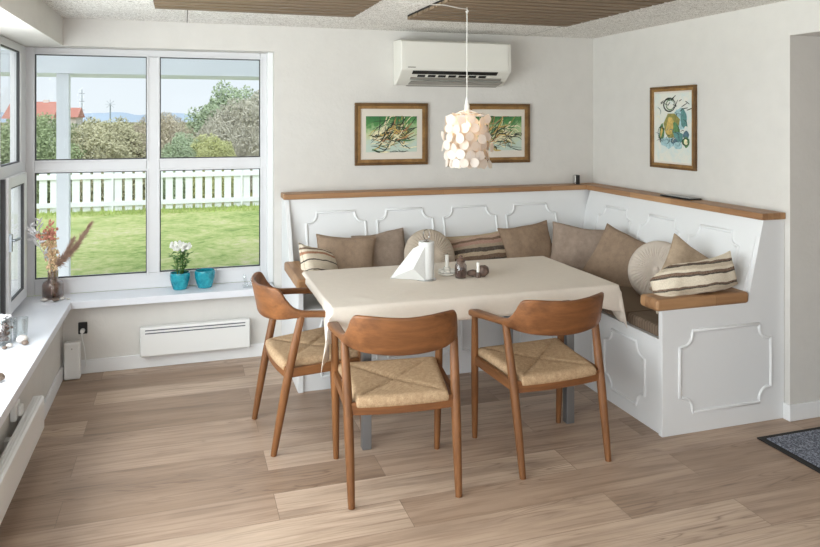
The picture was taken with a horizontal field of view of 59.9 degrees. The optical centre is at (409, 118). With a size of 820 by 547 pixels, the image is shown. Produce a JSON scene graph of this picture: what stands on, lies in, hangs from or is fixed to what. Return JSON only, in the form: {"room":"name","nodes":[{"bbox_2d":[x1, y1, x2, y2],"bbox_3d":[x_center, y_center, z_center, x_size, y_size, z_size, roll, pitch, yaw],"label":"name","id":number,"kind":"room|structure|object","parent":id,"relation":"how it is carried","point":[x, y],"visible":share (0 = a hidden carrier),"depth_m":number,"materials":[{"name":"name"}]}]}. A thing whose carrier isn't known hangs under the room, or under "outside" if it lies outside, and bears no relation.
{"room":"dining room","nodes":[
{"label":"dining room","id":0,"kind":"room"},
{"bbox_2d":[0,0,62,456],"bbox_3d":[-1.028,0.475,0.459,0.280,2.190,8.100,0,0,-18],"label":"wall","id":1,"kind":"structure","parent":0,"point":[29,22],"depth_m":3.67,"materials":[{"name":"paint"}]},
{"bbox_2d":[0,35,26,323],"bbox_3d":[-1.449,0.328,1.503,0.132,1.555,6.145,0,0,-18],"label":"window","id":2,"kind":"structure","parent":1,"relation":"in","point":[13,175],"depth_m":4.22,"materials":[{"name":"white plastic"}]},
{"bbox_2d":[10,399,23,421],"bbox_3d":[-1.684,1.248,3.053,0.044,0.075,0.080,0,0,-18],"label":"thermostat","id":3,"kind":"object","parent":1,"relation":"attached to","point":[17,410],"visible":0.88,"depth_m":3.02,"materials":[{"name":"white plastic"}]},
{"bbox_2d":[0,395,43,524],"bbox_3d":[-1.469,1.359,2.450,0.087,0.171,1.760,0,0,-18],"label":"wall heater","id":4,"kind":"object","parent":1,"relation":"attached to","point":[19,448],"visible":1,"depth_m":2.85,"materials":[{"name":"white plastic"}]},
{"bbox_2d":[44,362,63,419],"bbox_3d":[-0.902,1.528,0.545,0.013,0.085,7.987,0,0,-18],"label":"baseboard","id":5,"kind":"structure","parent":1,"relation":"attached to","point":[54,388],"depth_m":3.97,"materials":[{"name":"white paint"}]},
{"bbox_2d":[0,281,273,427],"bbox_3d":[-0.762,1.127,1.725,1.555,0.045,6.150,0,0,-18],"label":"windowsill","id":6,"kind":"structure","parent":1,"relation":"attached to","point":[18,362],"depth_m":4.04,"materials":[{"name":"white paint"}]},
{"bbox_2d":[0,372,4,380],"bbox_3d":[-1.734,1.084,2.989,0.058,0.040,0.051,0,0,-40],"label":"seashell","id":7,"kind":"object","parent":6,"relation":"on","point":[2,376],"visible":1,"depth_m":2.99,"materials":[{"name":"beige"}]},
{"bbox_2d":[0,314,12,343],"bbox_3d":[-1.991,1.030,3.486,0.077,0.150,0.078,0,0,4],"label":"glass jar","id":8,"kind":"object","parent":6,"relation":"on","point":[3,334],"visible":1,"depth_m":3.48,"materials":[{"name":"glass"}]},
{"bbox_2d":[16,335,27,342],"bbox_3d":[-1.914,1.084,3.510,0.053,0.039,0.048,0,0,-45],"label":"seashell","id":9,"kind":"object","parent":6,"relation":"on","point":[20,338],"visible":0.88,"depth_m":3.49,"materials":[{"name":"white"}]},
{"bbox_2d":[169,240,193,289],"bbox_3d":[-1.489,0.950,4.630,0.163,0.308,0.137,0,0,43],"label":"potted plant","id":10,"kind":"object","parent":6,"relation":"on","point":[179,279],"visible":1,"depth_m":4.60,"materials":[{"name":"green plant"}]},
{"bbox_2d":[195,268,214,287],"bbox_3d":[-1.348,1.048,4.680,0.130,0.112,0.130,0,0,-18],"label":"flower pot","id":11,"kind":"object","parent":6,"relation":"on","point":[204,277],"visible":1,"depth_m":4.63,"materials":[{"name":"teal ceramic"}]},
{"bbox_3d":[-2.199,1.020,4.384,0.122,0.170,0.122,0,0,-18],"label":"vase","id":12,"kind":"object","parent":6,"relation":"on","visible":0},
{"bbox_2d":[27,217,57,294],"bbox_3d":[-2.258,0.824,4.317,0.232,0.522,0.088,0,0,-32],"label":"sprig","id":13,"kind":"object","parent":12,"relation":"in","point":[31,229],"visible":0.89,"depth_m":4.33,"materials":[{"name":"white plant"}]},
{"bbox_2d":[35,219,59,295],"bbox_3d":[-2.223,0.850,4.367,0.089,0.469,0.151,0,0,35],"label":"dried flower","id":14,"kind":"object","parent":12,"relation":"in","point":[49,236],"visible":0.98,"depth_m":4.37,"materials":[{"name":"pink plant"}]},
{"bbox_2d":[51,221,94,293],"bbox_3d":[-2.091,0.856,4.403,0.238,0.458,0.124,0,0,0],"label":"plume","id":15,"kind":"object","parent":12,"relation":"in","point":[70,249],"visible":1,"depth_m":4.39},
{"bbox_2d":[20,18,592,361],"bbox_3d":[-0.462,0.475,5.022,4.130,2.190,0.250,0,0,-18],"label":"wall","id":16,"kind":"structure","parent":0,"point":[319,74],"depth_m":4.89,"materials":[{"name":"paint"}]},
{"bbox_2d":[78,322,86,333],"bbox_3d":[-2.016,1.288,4.388,0.052,0.072,0.011,0,0,-18],"label":"wall socket","id":17,"kind":"object","parent":16,"relation":"attached to","point":[81,325],"visible":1,"depth_m":4.38,"materials":[{"name":"black plastic"}]},
{"bbox_2d":[80,328,85,371],"bbox_3d":[-2.006,1.420,4.369,0.036,0.264,0.033,0,0,-18],"label":"cable","id":18,"kind":"object","parent":16,"relation":"attached to","point":[82,330],"visible":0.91,"depth_m":4.37,"materials":[{"name":"white plastic"}]},
{"bbox_2d":[1,48,258,79],"bbox_3d":[-1.445,-0.497,6.178,9.000,0.205,2.550,0,0,-18],"label":"porch roof","id":19,"kind":"structure","parent":16,"relation":"attached to","point":[47,66],"depth_m":6.33,"materials":[{"name":"white wood"}]},
{"bbox_2d":[26,47,266,295],"bbox_3d":[-1.680,0.328,4.686,1.515,1.555,0.071,0,0,-18],"label":"window","id":20,"kind":"structure","parent":16,"relation":"in","point":[153,164],"depth_m":4.65,"materials":[{"name":"white plastic"}]},
{"bbox_2d":[81,343,263,373],"bbox_3d":[-1.494,1.528,4.555,1.320,0.085,0.013,0,0,-18],"label":"baseboard","id":21,"kind":"structure","parent":16,"relation":"attached to","point":[96,365],"depth_m":4.53,"materials":[{"name":"white paint"}]},
{"bbox_2d":[140,318,249,356],"bbox_3d":[-1.370,1.393,4.561,0.670,0.183,0.076,0,0,-18],"label":"wall heater","id":22,"kind":"object","parent":16,"relation":"attached to","point":[190,337],"visible":1,"depth_m":4.52,"materials":[{"name":"white plastic"}]},
{"bbox_2d":[267,52,272,282],"bbox_3d":[-0.955,0.328,4.846,0.035,1.555,0.075,0,0,-18],"label":"trim","id":23,"kind":"structure","parent":16,"relation":"attached to","point":[269,54],"depth_m":4.81,"materials":[{"name":"white paint"}]},
{"bbox_2d":[354,103,427,165],"bbox_3d":[-0.128,0.105,4.985,0.531,0.434,0.021,0,0,-18],"label":"framed picture","id":24,"kind":"object","parent":16,"relation":"attached to","point":[384,133],"visible":1,"depth_m":4.98,"materials":[{"name":"paper"}]},
{"bbox_2d":[366,116,416,152],"bbox_3d":[-0.127,0.107,4.984,0.373,0.259,0.006,0,0,-18],"label":"print","id":25,"kind":"object","parent":24,"relation":"attached to","point":[384,134],"depth_m":4.98},
{"bbox_2d":[393,39,510,87],"bbox_3d":[0.302,-0.389,5.024,0.817,0.318,0.208,0,0,-18],"label":"air conditioner","id":26,"kind":"object","parent":16,"relation":"attached to","point":[422,63],"visible":1,"depth_m":4.94,"materials":[{"name":"white plastic"}]},
{"bbox_2d":[469,104,529,162],"bbox_3d":[0.651,0.105,5.234,0.505,0.434,0.021,0,0,-18],"label":"framed picture","id":27,"kind":"object","parent":16,"relation":"attached to","point":[509,125],"visible":0.72,"depth_m":5.25,"materials":[{"name":"paper"}]},
{"bbox_2d":[476,116,521,150],"bbox_3d":[0.653,0.106,5.232,0.373,0.259,0.006,0,0,-18],"label":"print","id":28,"kind":"object","parent":27,"relation":"attached to","point":[505,132],"depth_m":5.25},
{"bbox_2d":[0,356,819,546],"bbox_3d":[1.783,1.630,1.487,6.300,0.120,8.350,0,0,-18],"label":"floor","id":29,"kind":"structure","parent":0,"point":[177,455],"depth_m":3.13,"materials":[{"name":"wood"}]},
{"bbox_2d":[64,340,80,379],"bbox_3d":[-2.047,1.456,4.316,0.099,0.225,0.090,0,0,-18],"label":"router","id":30,"kind":"object","parent":29,"relation":"on","point":[72,349],"visible":1,"depth_m":4.28,"materials":[{"name":"white plastic"}]},
{"bbox_2d":[251,272,360,456],"bbox_3d":[-0.542,1.183,3.603,0.505,0.778,0.564,0,0,-23],"label":"armchair","id":31,"kind":"object","parent":29,"relation":"on","point":[298,353],"visible":0.77,"depth_m":3.41,"materials":[{"name":"brown wood"}]},
{"bbox_2d":[327,310,461,509],"bbox_3d":[-0.058,1.183,3.110,0.564,0.778,0.505,0,0,-12],"label":"armchair","id":32,"kind":"object","parent":29,"relation":"on","point":[392,386],"visible":1,"depth_m":2.97,"materials":[{"name":"brown wood"}]},
{"bbox_2d":[361,316,573,449],"bbox_3d":[0.245,1.226,3.917,1.525,0.688,0.828,0,0,-18],"label":"dining table","id":33,"kind":"object","parent":29,"relation":"on","point":[568,392],"visible":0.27,"depth_m":3.66,"materials":[{"name":"white paint"}]},
{"bbox_2d":[302,256,626,372],"bbox_3d":[0.231,1.003,3.895,1.640,0.278,0.952,0,0,-18],"label":"tablecloth","id":34,"kind":"object","parent":33,"relation":"on","point":[343,294],"visible":0.84,"depth_m":3.67,"materials":[{"name":"beige fabric"}]},
{"bbox_2d":[391,229,435,281],"bbox_3d":[0.022,0.737,3.859,0.247,0.276,0.115,0,0,-11],"label":"paper towel roll","id":35,"kind":"object","parent":34,"relation":"on","point":[418,265],"visible":1,"depth_m":3.84,"materials":[{"name":"white paper"}]},
{"bbox_2d":[438,254,455,275],"bbox_3d":[0.207,0.812,3.992,0.100,0.124,0.098,0,0,-18],"label":"candle holder","id":36,"kind":"object","parent":34,"relation":"on","point":[446,270],"visible":1,"depth_m":3.98,"materials":[{"name":"glass"}]},
{"bbox_2d":[445,254,448,266],"bbox_3d":[0.207,0.797,3.992,0.021,0.075,0.021,0,0,-18],"label":"candle","id":37,"kind":"object","parent":36,"relation":"on","point":[446,256],"depth_m":3.98,"materials":[{"name":"white wax"}]},
{"bbox_2d":[456,255,466,278],"bbox_3d":[0.279,0.812,3.915,0.068,0.124,0.067,0,0,-18],"label":"glass jar","id":38,"kind":"object","parent":34,"relation":"on","point":[460,271],"visible":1,"depth_m":3.90,"materials":[{"name":"brown glass"}]},
{"bbox_2d":[467,262,488,277],"bbox_3d":[0.376,0.832,3.939,0.124,0.085,0.061,0,0,-7],"label":"candle holder","id":39,"kind":"object","parent":34,"relation":"on","point":[482,270],"visible":1,"depth_m":3.92,"materials":[{"name":"brown"}]},
{"bbox_2d":[475,272,480,277],"bbox_3d":[0.376,0.859,3.925,0.032,0.031,0.032,0,0,-18],"label":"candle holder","id":40,"kind":"object","parent":39,"relation":"attached to","point":[477,274],"depth_m":3.91,"materials":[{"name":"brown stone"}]},
{"bbox_2d":[281,183,785,436],"bbox_3d":[0.542,1.030,4.242,2.409,1.080,1.844,0,0,-18],"label":"bench","id":41,"kind":"object","parent":29,"relation":"on","point":[716,360],"visible":0.56,"depth_m":3.93,"materials":[{"name":"white paint"}]},
{"bbox_2d":[573,175,579,183],"bbox_3d":[1.249,0.455,5.347,0.040,0.070,0.040,0,0,-18],"label":"smart speaker","id":42,"kind":"object","parent":41,"relation":"on","point":[576,178],"visible":1,"depth_m":5.33},
{"bbox_2d":[602,286,652,321],"bbox_3d":[1.248,1.069,4.274,0.425,0.059,0.775,0,0,-18],"label":"seat pad","id":43,"kind":"object","parent":41,"relation":"on","point":[631,298],"visible":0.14,"depth_m":4.04,"materials":[{"name":"fabric"}]},
{"bbox_2d":[582,223,644,286],"bbox_3d":[1.335,0.910,4.535,0.484,0.452,0.210,0,0,40],"label":"square cushion","id":44,"kind":"object","parent":43,"relation":"on","point":[610,259],"visible":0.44,"depth_m":4.52,"materials":[{"name":"brown fabric"}]},
{"bbox_2d":[628,241,670,295],"bbox_3d":[1.453,0.889,4.172,0.356,0.332,0.186,0,0,38],"label":"round cushion","id":45,"kind":"object","parent":43,"relation":"on","point":[649,258],"visible":0.52,"depth_m":4.17,"materials":[{"name":"beige fabric"}]},
{"bbox_2d":[628,310,658,336],"bbox_3d":[1.413,1.069,3.757,0.425,0.059,0.300,0,0,-18],"label":"seat pad","id":46,"kind":"object","parent":41,"relation":"on","point":[648,321],"visible":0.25,"depth_m":3.73,"materials":[{"name":"fabric"}]},
{"bbox_2d":[649,233,708,290],"bbox_3d":[1.539,0.880,3.848,0.515,0.489,0.236,0,0,8],"label":"square cushion","id":47,"kind":"object","parent":46,"relation":"on","point":[680,251],"visible":0.26,"depth_m":3.88,"materials":[{"name":"beige fabric"}]},
{"bbox_2d":[660,194,701,200],"bbox_3d":[1.677,0.484,4.418,0.090,0.011,0.280,0,0,-18],"label":"tablet","id":48,"kind":"object","parent":41,"relation":"on","point":[665,195],"visible":1,"depth_m":4.40,"materials":[{"name":"black plastic"}]},
{"bbox_2d":[650,251,737,313],"bbox_3d":[1.459,0.837,3.655,0.480,0.297,0.172,0,0,-4],"label":"striped cushion","id":49,"kind":"object","parent":41,"relation":"on","point":[715,274],"visible":0.94,"depth_m":3.60,"materials":[{"name":"beige fabric"}]},
{"bbox_3d":[0.206,1.070,4.571,1.370,0.059,0.375,0,0,-18],"label":"seat pad","id":50,"kind":"object","parent":41,"relation":"on","visible":0},
{"bbox_2d":[298,243,337,270],"bbox_3d":[-0.538,0.908,4.297,0.174,0.349,0.394,0,0,33],"label":"striped cushion","id":51,"kind":"object","parent":50,"relation":"on","point":[311,258],"visible":0.45,"depth_m":4.23,"materials":[{"name":"beige fabric"}]},
{"bbox_2d":[316,234,375,268],"bbox_3d":[-0.402,0.906,4.468,0.402,0.369,0.173,0,0,-12],"label":"square cushion","id":52,"kind":"object","parent":50,"relation":"on","point":[358,252],"visible":0.46,"depth_m":4.45,"materials":[{"name":"brown fabric"}]},
{"bbox_2d":[351,228,404,266],"bbox_3d":[-0.174,0.908,4.635,0.397,0.366,0.182,0,0,-22],"label":"square cushion","id":53,"kind":"object","parent":50,"relation":"on","point":[389,247],"visible":0.4,"depth_m":4.62,"materials":[{"name":"beige fabric"}]},
{"bbox_2d":[404,229,454,262],"bbox_3d":[0.127,0.888,4.607,0.355,0.334,0.176,0,0,-26],"label":"round cushion","id":54,"kind":"object","parent":50,"relation":"on","point":[442,245],"visible":0.29,"depth_m":4.60,"materials":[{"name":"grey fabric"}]},
{"bbox_2d":[446,231,506,260],"bbox_3d":[0.477,0.922,4.813,0.460,0.317,0.161,0,0,-21],"label":"striped cushion","id":55,"kind":"object","parent":50,"relation":"on","point":[489,245],"visible":0.43,"depth_m":4.78,"materials":[{"name":"beige fabric"}]},
{"bbox_2d":[497,220,551,257],"bbox_3d":[0.825,0.903,4.907,0.435,0.377,0.180,0,0,-23],"label":"square cushion","id":56,"kind":"object","parent":50,"relation":"on","point":[532,240],"visible":0.52,"depth_m":4.87,"materials":[{"name":"brown fabric"}]},
{"bbox_2d":[468,292,610,479],"bbox_3d":[0.630,1.183,3.375,0.564,0.778,0.505,0,0,-21],"label":"armchair","id":57,"kind":"object","parent":29,"relation":"on","point":[545,364],"visible":1,"depth_m":3.25,"materials":[{"name":"brown wood"}]},
{"bbox_2d":[757,427,819,472],"bbox_3d":[2.402,1.564,3.057,1.065,0.012,1.265,0,0,-18],"label":"door mat","id":58,"kind":"object","parent":29,"relation":"on","point":[803,446],"visible":1,"depth_m":3.41,"materials":[{"name":"black rubber"}]},
{"bbox_2d":[43,0,786,38],"bbox_3d":[1.783,-0.680,1.487,6.300,0.120,8.350,0,0,-18],"label":"ceiling","id":59,"kind":"structure","parent":0,"point":[389,15],"depth_m":4.39,"materials":[{"name":"white paint"}]},
{"bbox_2d":[153,0,381,16],"bbox_3d":[-0.522,-0.606,2.959,1.089,0.027,2.156,0,0,-18],"label":"ceiling panel","id":60,"kind":"object","parent":59,"relation":"attached to","point":[333,8],"visible":1,"depth_m":3.75,"materials":[{"name":"brown wood"}]},
{"bbox_2d":[392,0,493,168],"bbox_3d":[-0.002,-0.160,3.244,0.331,0.837,1.328,0,0,30],"label":"pendant lamp","id":61,"kind":"object","parent":59,"relation":"hanging from","point":[462,148],"visible":1,"depth_m":3.60,"materials":[{"name":"white"}]},
{"bbox_2d":[464,97,469,117],"bbox_3d":[0.295,-0.060,3.689,0.026,0.107,0.026,0,0,-18],"label":"socket","id":62,"kind":"object","parent":61,"relation":"attached to","point":[466,107],"depth_m":3.68,"materials":[{"name":"white plastic"}]},
{"bbox_2d":[408,0,675,26],"bbox_3d":[0.821,-0.606,3.383,1.070,0.027,2.148,0,0,-18],"label":"ceiling panel","id":63,"kind":"object","parent":59,"relation":"attached to","point":[563,13],"visible":0.96,"depth_m":3.88,"materials":[{"name":"brown wood"}]},
{"bbox_2d":[593,0,819,403],"bbox_3d":[2.707,0.475,1.650,0.140,2.190,8.100,0,0,-18],"label":"wall","id":64,"kind":"structure","parent":0,"point":[750,68],"depth_m":4.06,"materials":[{"name":"paint"}]},
{"bbox_2d":[650,85,696,170],"bbox_3d":[1.687,0.055,4.579,0.021,0.532,0.442,0,0,-18],"label":"framed picture","id":65,"kind":"object","parent":64,"relation":"attached to","point":[673,109],"visible":1,"depth_m":4.56,"materials":[{"name":"white paper"}]},
{"bbox_2d":[655,92,691,163],"bbox_3d":[1.688,0.055,4.573,0.005,0.445,0.372,0,0,-18],"label":"print","id":66,"kind":"object","parent":65,"relation":"attached to","point":[673,110],"depth_m":4.57},
{"bbox_2d":[811,36,819,400],"bbox_3d":[4.056,0.475,1.188,2.150,2.190,6.400,0,0,-18],"label":"wall","id":67,"kind":"structure","parent":0,"point":[815,41],"depth_m":3.76,"materials":[{"name":"paint"}]},
{"bbox_2d":[783,400,819,421],"bbox_3d":[3.012,1.528,4.046,2.203,0.085,0.047,0,0,-18],"label":"baseboard","id":68,"kind":"structure","parent":67,"relation":"attached to","point":[805,410],"depth_m":3.72,"materials":[{"name":"white paint"}]},
{"bbox_3d":[-2.413,1.915,5.922,17.000,0.310,2.650,0,0,-18],"label":"terrace","id":69,"kind":"object","parent":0,"visible":0},
{"bbox_2d":[56,73,70,294],"bbox_3d":[-3.029,0.688,6.224,0.130,2.165,0.130,0,0,-18],"label":"porch post","id":70,"kind":"object","parent":69,"relation":"on","point":[63,81],"visible":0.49,"depth_m":6.18,"materials":[{"name":"white wood"}]},
{"label":"outside","id":71,"kind":"structure","parent":0,"visible":0},
{"bbox_2d":[1,122,252,210],"bbox_3d":[-66.097,1.990,207.318,600.000,0.360,404.800,0,0,-18],"label":"field","id":72,"kind":"structure","parent":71,"point":[2,123],"depth_m":15.81,"materials":[{"name":"green plant"}]},
{"bbox_2d":[1,100,55,137],"bbox_3d":[-29.760,0.170,56.636,3.500,3.400,6.600,0,0,-18],"label":"house","id":73,"kind":"structure","parent":72,"relation":"on","point":[45,106],"depth_m":55.31,"materials":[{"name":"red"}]},
{"bbox_2d":[1,112,92,202],"bbox_3d":[-8.502,1.095,16.220,2.886,2.454,2.896,0,0,-18],"label":"bush","id":74,"kind":"object","parent":72,"relation":"on","point":[46,140],"visible":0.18,"depth_m":15.61,"materials":[{"name":"green plant"}]},
{"bbox_2d":[71,108,84,128],"bbox_3d":[-27.634,0.470,58.364,1.300,2.800,4.600,0,0,-18],"label":"annex","id":75,"kind":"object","parent":72,"relation":"on","point":[77,114],"visible":0.36,"depth_m":57.48,"materials":[{"name":"grey"}]},
{"bbox_2d":[53,116,145,199],"bbox_3d":[-7.215,1.105,17.074,2.758,2.404,2.952,0,0,-18],"label":"bush","id":76,"kind":"object","parent":72,"relation":"on","point":[103,141],"visible":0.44,"depth_m":16.38,"materials":[{"name":"green plant"}]},
{"bbox_2d":[117,111,196,193],"bbox_3d":[-6.266,1.058,17.967,2.521,2.528,2.724,0,0,-5],"label":"bush","id":77,"kind":"object","parent":72,"relation":"on","point":[170,128],"visible":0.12,"depth_m":17.65,"materials":[{"name":"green plant"}]},
{"bbox_2d":[161,132,202,198],"bbox_3d":[-5.170,1.248,16.411,1.343,1.928,1.380,0,0,28],"label":"bush","id":78,"kind":"object","parent":72,"relation":"on","point":[173,151],"visible":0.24,"depth_m":16.11,"materials":[{"name":"green plant"}]},
{"bbox_2d":[183,133,235,197],"bbox_3d":[-4.549,1.261,16.391,1.404,1.917,1.442,0,0,-26],"label":"bush","id":79,"kind":"object","parent":72,"relation":"on","point":[204,149],"visible":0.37,"depth_m":16.14,"materials":[{"name":"green plant"}]},
{"bbox_2d":[184,80,258,145],"bbox_3d":[-4.981,0.707,19.994,3.085,3.683,2.795,0,0,22],"label":"tree","id":80,"kind":"object","parent":72,"relation":"on","point":[214,103],"visible":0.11,"depth_m":19.66,"materials":[{"name":"green plant"}]},
{"bbox_2d":[196,90,258,191],"bbox_3d":[-4.158,0.798,18.819,3.043,3.384,3.212,0,0,30],"label":"bush","id":81,"kind":"object","parent":72,"relation":"on","point":[244,138],"visible":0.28,"depth_m":18.07,"materials":[{"name":"grey plant"}]},
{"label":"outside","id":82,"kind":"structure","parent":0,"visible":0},
{"bbox_2d":[1,112,203,121],"bbox_3d":[-139.728,-1.911,438.265,520.000,7.562,80.000,0,0,-18],"label":"hills","id":83,"kind":"structure","parent":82,"point":[101,116],"depth_m":402.43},
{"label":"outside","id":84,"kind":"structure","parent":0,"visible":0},
{"bbox_2d":[27,203,258,296],"bbox_3d":[-3.478,1.920,10.909,80.000,0.300,7.500,0,0,-18],"label":"lawn","id":85,"kind":"structure","parent":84,"point":[114,244],"depth_m":10.37,"materials":[{"name":"green plant"}]},
{"bbox_2d":[37,172,113,212],"bbox_3d":[-6.813,1.270,13.220,2.450,1.000,0.110,0,0,-18],"label":"picket fence","id":86,"kind":"object","parent":85,"relation":"on","point":[97,203],"visible":0.3,"depth_m":13.39,"materials":[{"name":"white wood"}]},
{"bbox_2d":[111,170,240,211],"bbox_3d":[-4.526,1.270,13.949,2.450,1.000,0.110,0,0,-18],"label":"picket fence","id":87,"kind":"object","parent":85,"relation":"on","point":[116,183],"visible":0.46,"depth_m":13.94,"materials":[{"name":"white wood"}]},
{"bbox_2d":[241,169,258,205],"bbox_3d":[-2.239,1.270,14.678,2.450,1.000,0.110,0,0,-18],"label":"picket fence","id":88,"kind":"object","parent":85,"relation":"on","point":[245,173],"visible":0.15,"depth_m":14.33,"materials":[{"name":"white wood"}]},
{"bbox_3d":[1.069,1.070,4.836,0.425,0.059,0.395,0,0,-18],"label":"seat pad","id":89,"kind":"object","parent":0,"visible":0},
{"bbox_2d":[550,221,603,269],"bbox_3d":[1.162,0.903,4.860,0.457,0.376,0.195,0,0,19],"label":"square cushion","id":90,"kind":"object","parent":89,"relation":"on","point":[573,246],"visible":0.42,"depth_m":4.83,"materials":[{"name":"grey fabric"}]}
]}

